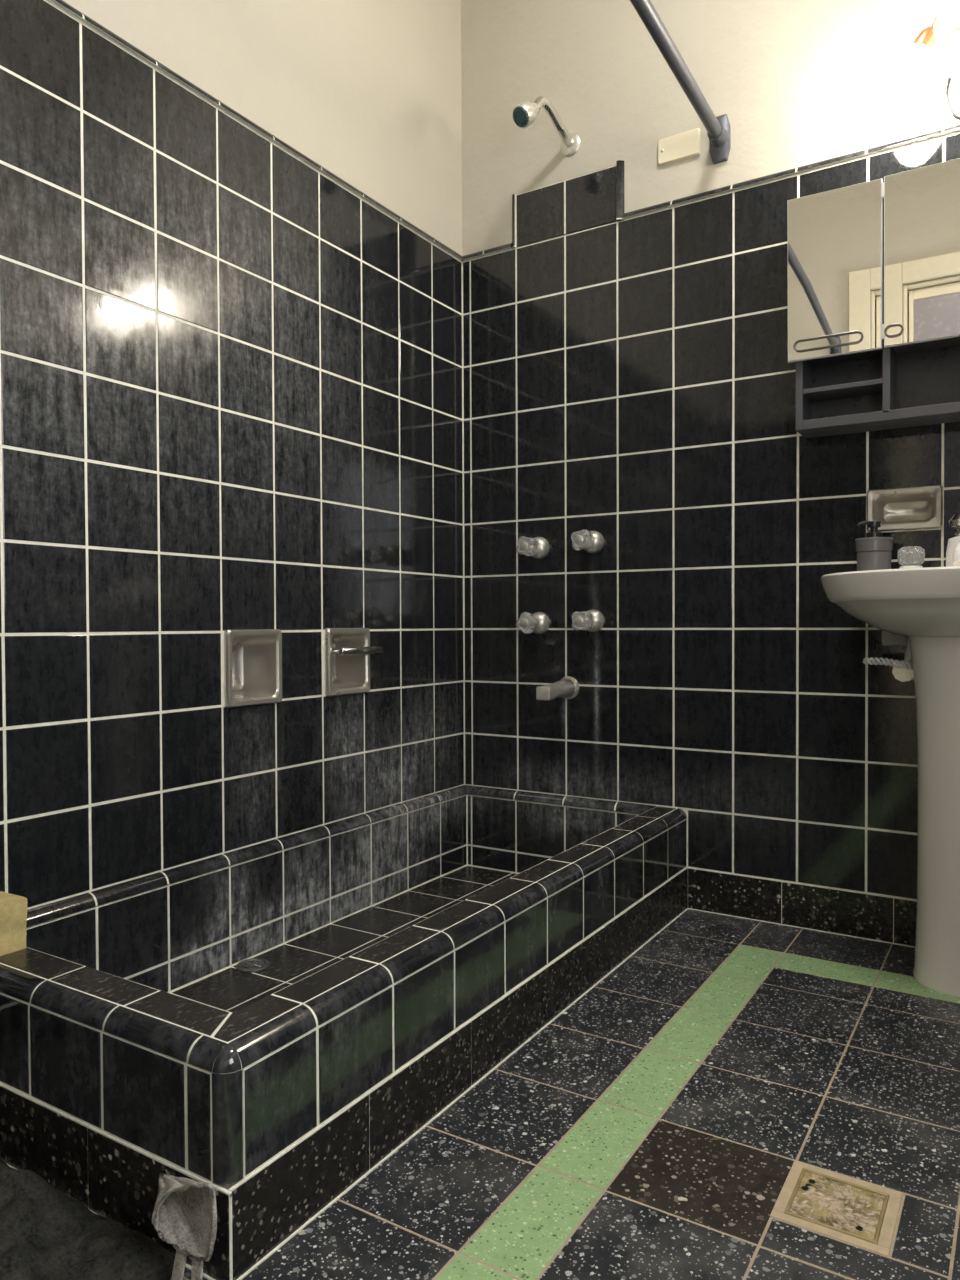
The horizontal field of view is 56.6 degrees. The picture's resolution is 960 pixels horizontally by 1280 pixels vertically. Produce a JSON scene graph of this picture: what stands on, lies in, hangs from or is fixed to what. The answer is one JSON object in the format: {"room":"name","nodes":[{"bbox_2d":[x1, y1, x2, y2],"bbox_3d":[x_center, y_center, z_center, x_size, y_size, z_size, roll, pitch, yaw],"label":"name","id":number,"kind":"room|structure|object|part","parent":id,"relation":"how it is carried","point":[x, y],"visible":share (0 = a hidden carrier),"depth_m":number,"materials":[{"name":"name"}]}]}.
{"room":"bathroom","nodes":[
{"label":"bathroom","id":0,"kind":"room"},
{"bbox_2d":[0,0,463,909],"bbox_3d":[-0.789,-0.735,1.592,0.164,2.892,2.558,0,1,32],"label":"wall","id":1,"kind":"structure","parent":0,"point":[231,258],"depth_m":1.85,"materials":[{"name":"black tile"}]},
{"bbox_2d":[224,629,281,707],"bbox_3d":[-0.530,0.059,1.958,0.108,0.164,0.160,0,1,32],"label":"soap dish","id":2,"kind":"object","parent":1,"relation":"in","point":[252,657],"visible":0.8,"depth_m":1.99,"materials":[{"name":"ceramic"}]},
{"bbox_2d":[232,636,276,699],"bbox_3d":[-0.532,0.059,1.960,0.102,0.133,0.129,0,1,32],"label":"bowl","id":3,"kind":"object","parent":2,"relation":"on","point":[254,658],"depth_m":2.01,"materials":[{"name":"ceramic"}]},
{"bbox_2d":[324,628,382,696],"bbox_3d":[-0.346,0.052,2.217,0.140,0.164,0.170,0,1,32],"label":"soap dish","id":4,"kind":"object","parent":1,"relation":"in","point":[348,651],"visible":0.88,"depth_m":2.25,"materials":[{"name":"ceramic"}]},
{"bbox_2d":[331,634,364,688],"bbox_3d":[-0.366,0.052,2.224,0.099,0.133,0.129,0,1,32],"label":"bowl","id":5,"kind":"object","parent":4,"relation":"on","point":[347,671],"depth_m":2.27,"materials":[{"name":"ceramic"}]},
{"bbox_2d":[169,909,959,1279],"bbox_3d":[0.082,0.794,1.080,2.201,0.155,2.868,0,1,32],"label":"floor","id":6,"kind":"structure","parent":0,"point":[656,1128],"depth_m":1.29,"materials":[{"name":"tile"}]},
{"bbox_2d":[0,1158,175,1279],"bbox_3d":[-0.722,0.681,0.958,0.656,0.078,0.527,0,1,32],"label":"cloth","id":7,"kind":"object","parent":6,"relation":"on","point":[46,1233],"visible":1,"depth_m":1.02,"materials":[{"name":"fabric"}]},
{"bbox_2d":[152,1173,216,1279],"bbox_3d":[-0.329,0.638,0.958,0.032,0.158,0.145,-1,1,-42],"label":"cloth","id":8,"kind":"object","parent":6,"relation":"on","point":[184,1215],"visible":1,"depth_m":0.95,"materials":[{"name":"grey fabric"}]},
{"bbox_2d":[0,785,687,1279],"bbox_3d":[-0.163,0.587,1.822,0.689,0.280,1.549,0,1,32],"label":"bathtub","id":9,"kind":"object","parent":6,"relation":"on","point":[267,1024],"visible":1,"depth_m":1.36,"materials":[{"name":"black tile"}]},
{"bbox_2d":[0,892,25,955],"bbox_3d":[-0.741,0.420,1.337,0.128,0.076,0.052,0,1,32],"label":"sponge","id":10,"kind":"object","parent":9,"relation":"on","point":[12,908],"visible":1,"depth_m":1.31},
{"bbox_3d":[-0.570,0.665,1.169,0.688,0.106,0.008,0,1,32],"label":"terrazzo skirting","id":11,"kind":"part","parent":9,"relation":"part of","materials":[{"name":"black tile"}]},
{"bbox_2d":[241,959,264,967],"bbox_3d":[-0.473,0.677,1.858,0.050,0.003,0.044,0,1,32],"label":"grille","id":12,"kind":"object","parent":9,"relation":"attached to","point":[245,963],"depth_m":1.86,"materials":[{"name":"silver metal"}]},
{"bbox_3d":[-0.177,0.458,1.881,0.601,0.023,1.460,0,1,32],"label":"wall ledge trim","id":13,"kind":"part","parent":9,"relation":"part of","materials":[{"name":"black tile"}]},
{"bbox_3d":[0.129,0.654,1.647,0.008,0.106,1.541,0,1,32],"label":"terrazzo skirting","id":14,"kind":"part","parent":9,"relation":"part of","materials":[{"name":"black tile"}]},
{"bbox_2d":[770,1160,902,1256],"bbox_3d":[0.453,0.717,1.128,0.135,0.010,0.135,0,1,32],"label":"floor drain","id":15,"kind":"object","parent":6,"relation":"in","point":[847,1209],"visible":1,"depth_m":1.12,"materials":[{"name":"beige metal"}]},
{"bbox_3d":[0.453,0.717,1.128,0.107,0.008,0.107,0,1,32],"label":"metal frame","id":16,"kind":"part","parent":15,"relation":"part of","materials":[{"name":"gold metal"}]},
{"bbox_3d":[0.453,0.718,1.128,0.098,0.006,0.098,0,1,32],"label":"grate plate","id":17,"kind":"part","parent":15,"relation":"part of","materials":[{"name":"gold metal"}]},
{"bbox_2d":[821,514,959,996],"bbox_3d":[0.955,0.219,1.766,0.533,0.964,0.447,0,1,32],"label":"pedestal sink","id":18,"kind":"object","parent":6,"relation":"on","point":[918,603],"visible":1,"depth_m":1.76,"materials":[{"name":"white ceramic"}]},
{"bbox_2d":[855,521,892,570],"bbox_3d":[0.869,-0.199,1.964,0.078,0.126,0.078,0,1,32],"label":"soap dispenser","id":19,"kind":"object","parent":18,"relation":"on","point":[873,551],"visible":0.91,"depth_m":1.94,"materials":[{"name":"grey plastic"}]},
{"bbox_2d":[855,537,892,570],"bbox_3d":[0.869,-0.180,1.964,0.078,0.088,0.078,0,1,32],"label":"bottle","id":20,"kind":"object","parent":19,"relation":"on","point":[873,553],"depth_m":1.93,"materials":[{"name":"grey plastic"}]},
{"bbox_2d":[821,566,959,636],"bbox_3d":[0.954,-0.070,1.761,0.533,0.128,0.447,0,1,32],"label":"basin","id":21,"kind":"object","parent":18,"relation":"in","point":[909,602],"depth_m":1.67,"materials":[{"name":"white ceramic"}]},
{"bbox_3d":[0.937,-0.147,1.936,0.051,0.028,0.051,0,1,32],"label":"faucet knob","id":22,"kind":"part","parent":18,"relation":"part of","materials":[{"name":"white plastic"}]},
{"bbox_2d":[946,514,959,566],"bbox_3d":[0.997,-0.198,1.829,0.078,0.133,0.186,0,1,32],"label":"faucet","id":23,"kind":"object","parent":18,"relation":"on","point":[953,547],"depth_m":1.86,"materials":[{"name":"silver metal"}]},
{"bbox_2d":[461,0,959,899],"bbox_3d":[0.790,-0.752,2.200,2.201,2.892,0.166,0,1,32],"label":"wall","id":24,"kind":"structure","parent":0,"point":[628,377],"depth_m":2.29,"materials":[{"name":"black tile"}]},
{"bbox_2d":[516,612,549,633],"bbox_3d":[0.145,-0.047,2.475,0.062,0.062,0.099,0,1,32],"label":"tap","id":25,"kind":"object","parent":24,"relation":"attached to","point":[538,622],"visible":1,"depth_m":2.44,"materials":[{"name":"silver metal"}]},
{"bbox_3d":[0.133,-0.047,2.456,0.062,0.062,0.046,0,1,32],"label":"crystal handle","id":26,"kind":"part","parent":25,"relation":"part of","materials":[{"name":"clear glass"}]},
{"bbox_2d":[516,536,549,558],"bbox_3d":[0.144,-0.258,2.471,0.062,0.062,0.099,0,1,32],"label":"tap","id":27,"kind":"object","parent":24,"relation":"attached to","point":[537,547],"visible":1,"depth_m":2.44,"materials":[{"name":"silver metal"}]},
{"bbox_3d":[0.133,-0.258,2.452,0.056,0.056,0.046,0,1,32],"label":"crystal handle","id":28,"kind":"part","parent":27,"relation":"part of","materials":[{"name":"clear plastic"}]},
{"bbox_2d":[512,96,579,155],"bbox_3d":[0.173,-1.362,2.349,0.060,0.097,0.248,1,1,40],"label":"shower","id":29,"kind":"object","parent":24,"relation":"attached to","point":[525,113],"visible":1,"depth_m":2.32,"materials":[{"name":"silver metal"}]},
{"bbox_3d":[0.196,-1.377,2.361,0.035,0.069,0.197,1,1,37],"label":"arm","id":30,"kind":"part","parent":29,"relation":"part of","materials":[{"name":"silver metal"}]},
{"bbox_2d":[536,676,578,700],"bbox_3d":[0.206,0.134,2.405,0.064,0.064,0.160,0,1,32],"label":"spout","id":31,"kind":"object","parent":24,"relation":"attached to","point":[567,687],"visible":1,"depth_m":2.39,"materials":[{"name":"silver metal"}]},
{"bbox_2d":[571,529,603,553],"bbox_3d":[0.285,-0.265,2.384,0.062,0.062,0.099,0,1,32],"label":"tap","id":32,"kind":"object","parent":24,"relation":"attached to","point":[592,542],"visible":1,"depth_m":2.35,"materials":[{"name":"silver metal"}]},
{"bbox_3d":[0.273,-0.265,2.364,0.055,0.055,0.046,0,1,32],"label":"crystal handle","id":33,"kind":"part","parent":32,"relation":"part of","materials":[{"name":"clear plastic"}]},
{"bbox_2d":[572,610,603,631],"bbox_3d":[0.286,-0.051,2.387,0.062,0.062,0.099,0,1,32],"label":"tap","id":34,"kind":"object","parent":24,"relation":"attached to","point":[590,620],"visible":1,"depth_m":2.36,"materials":[{"name":"silver metal"}]},
{"bbox_3d":[0.274,-0.051,2.368,0.051,0.051,0.046,0,1,32],"label":"crystal handle","id":35,"kind":"part","parent":34,"relation":"part of","materials":[{"name":"clear glass"}]},
{"bbox_2d":[658,128,700,165],"bbox_3d":[0.507,-1.258,2.273,0.110,0.065,0.013,0,1,32],"label":"cover plate","id":36,"kind":"object","parent":24,"relation":"attached to","point":[685,145],"visible":1,"depth_m":2.27,"materials":[{"name":"beige paint"}]},
{"bbox_2d":[630,0,730,163],"bbox_3d":[-0.070,-1.226,1.135,0.060,0.112,2.558,0,1,32],"label":"curtain rod","id":37,"kind":"object","parent":24,"relation":"attached to","point":[718,128],"visible":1,"depth_m":1.98,"materials":[{"name":"grey paint"}]},
{"bbox_2d":[688,867,916,947],"bbox_3d":[1.048,0.644,1.981,1.204,0.106,0.008,0,1,32],"label":"baseboard","id":38,"kind":"structure","parent":24,"relation":"attached to","point":[892,920],"depth_m":2.14,"materials":[{"name":"stone"}]},
{"bbox_2d":[787,158,959,437],"bbox_3d":[1.032,-0.737,1.883,0.715,0.518,0.136,0,1,32],"label":"upper cabinet","id":39,"kind":"object","parent":24,"relation":"attached to","point":[874,266],"visible":1,"depth_m":1.95,"materials":[{"name":"grey mirror"}]},
{"bbox_3d":[0.773,-0.664,1.981,0.146,0.027,0.006,0,2,30],"label":"wire handle","id":40,"kind":"part","parent":39,"relation":"part of","materials":[{"name":"grey metal"}]},
{"bbox_2d":[788,179,880,360],"bbox_3d":[0.784,-0.815,1.974,0.193,0.359,0.004,0,2,30],"label":"mirror","id":41,"kind":"object","parent":39,"relation":"attached to","point":[834,236],"depth_m":1.97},
{"bbox_3d":[0.787,-0.815,1.980,0.197,0.363,0.009,0,2,30],"label":"mirror door","id":42,"kind":"part","parent":39,"relation":"part of","materials":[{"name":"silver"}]},
{"bbox_2d":[803,379,882,401],"bbox_3d":[0.832,-0.567,2.027,0.167,0.011,0.093,0,1,32],"label":"shelf","id":43,"kind":"object","parent":39,"relation":"attached to","point":[869,390],"depth_m":2.03,"materials":[{"name":"black wood"}]},
{"bbox_2d":[803,402,959,437],"bbox_3d":[1.040,-0.489,1.902,0.653,0.022,0.104,0,1,32],"label":"shelf","id":44,"kind":"object","parent":39,"relation":"attached to","point":[889,417],"depth_m":1.96,"materials":[{"name":"black wood"}]},
{"bbox_3d":[0.886,-0.664,1.908,0.038,0.027,0.006,0,2,32],"label":"wire handle","id":45,"kind":"part","parent":39,"relation":"part of","materials":[{"name":"metal"}]},
{"bbox_3d":[1.003,-0.813,1.842,0.307,0.363,0.009,0,2,32],"label":"mirror door","id":46,"kind":"part","parent":39,"relation":"part of","materials":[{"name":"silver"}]},
{"bbox_2d":[885,158,959,345],"bbox_3d":[1.000,-0.813,1.837,0.303,0.359,0.004,0,2,32],"label":"mirror","id":47,"kind":"object","parent":39,"relation":"attached to","point":[922,205],"depth_m":1.88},
{"bbox_2d":[882,630,906,645],"bbox_3d":[0.944,-0.013,2.028,0.053,0.053,0.011,0,1,32],"label":"junction cover","id":48,"kind":"object","parent":24,"relation":"attached to","point":[888,639],"visible":0.4,"depth_m":2.02,"materials":[{"name":"grey plastic"}]},
{"bbox_2d":[892,637,913,681],"bbox_3d":[0.943,0.041,1.957,0.052,0.102,0.133,0,1,32],"label":"shutoff valve","id":49,"kind":"object","parent":24,"relation":"attached to","point":[901,674],"visible":0.45,"depth_m":1.91,"materials":[{"name":"silver metal"}]},
{"bbox_2d":[863,657,912,669],"bbox_3d":[0.874,0.051,1.907,0.102,0.027,0.023,0,1,32],"label":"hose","id":50,"kind":"object","parent":49,"relation":"hanging from","point":[885,661],"visible":0.97,"depth_m":1.90,"materials":[{"name":"silver metal"}]},
{"bbox_2d":[867,485,942,531],"bbox_3d":[0.975,-0.297,2.039,0.155,0.096,0.074,0,1,32],"label":"soap dish","id":51,"kind":"object","parent":24,"relation":"attached to","point":[915,507],"visible":0.93,"depth_m":2.04,"materials":[{"name":"ceramic"}]},
{"bbox_2d":[874,493,934,523],"bbox_3d":[0.976,-0.297,2.041,0.124,0.065,0.068,0,1,32],"label":"bowl","id":52,"kind":"object","parent":51,"relation":"on","point":[889,508],"depth_m":2.06,"materials":[{"name":"ceramic"}]},
{"bbox_2d":[878,17,959,119],"bbox_3d":[1.018,-1.221,1.857,0.333,0.197,0.181,0,1,32],"label":"wall lamp","id":53,"kind":"object","parent":24,"relation":"attached to","point":[907,77],"visible":1,"depth_m":1.86,"materials":[{"name":"glass"}]},
{"bbox_3d":[0.900,-1.186,1.883,0.106,0.127,0.099,0,1,32],"label":"lamp shade","id":54,"kind":"part","parent":53,"relation":"part of","materials":[{"name":"white glass"}]},
{"bbox_2d":[912,17,936,50],"bbox_3d":[0.928,-1.260,1.867,0.054,0.077,0.043,0,1,32],"label":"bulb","id":55,"kind":"object","parent":53,"relation":"attached to","point":[924,41],"depth_m":1.85,"materials":[{"name":"orange glass"}]},
{"bbox_3d":[0.992,-1.268,1.883,0.130,0.037,0.030,-1,1,-31],"label":"arm","id":56,"kind":"part","parent":53,"relation":"part of","materials":[{"name":"metal"}]},
{"bbox_3d":[1.058,-1.272,1.922,0.102,0.096,0.026,0,1,32],"label":"plate","id":57,"kind":"part","parent":53,"relation":"part of","materials":[{"name":"metal"}]},
{"bbox_3d":[1.059,-1.176,1.925,0.094,0.101,0.010,0,1,25],"label":"power cord","id":58,"kind":"part","parent":53,"relation":"part of","materials":[{"name":"white plastic"}]}
]}

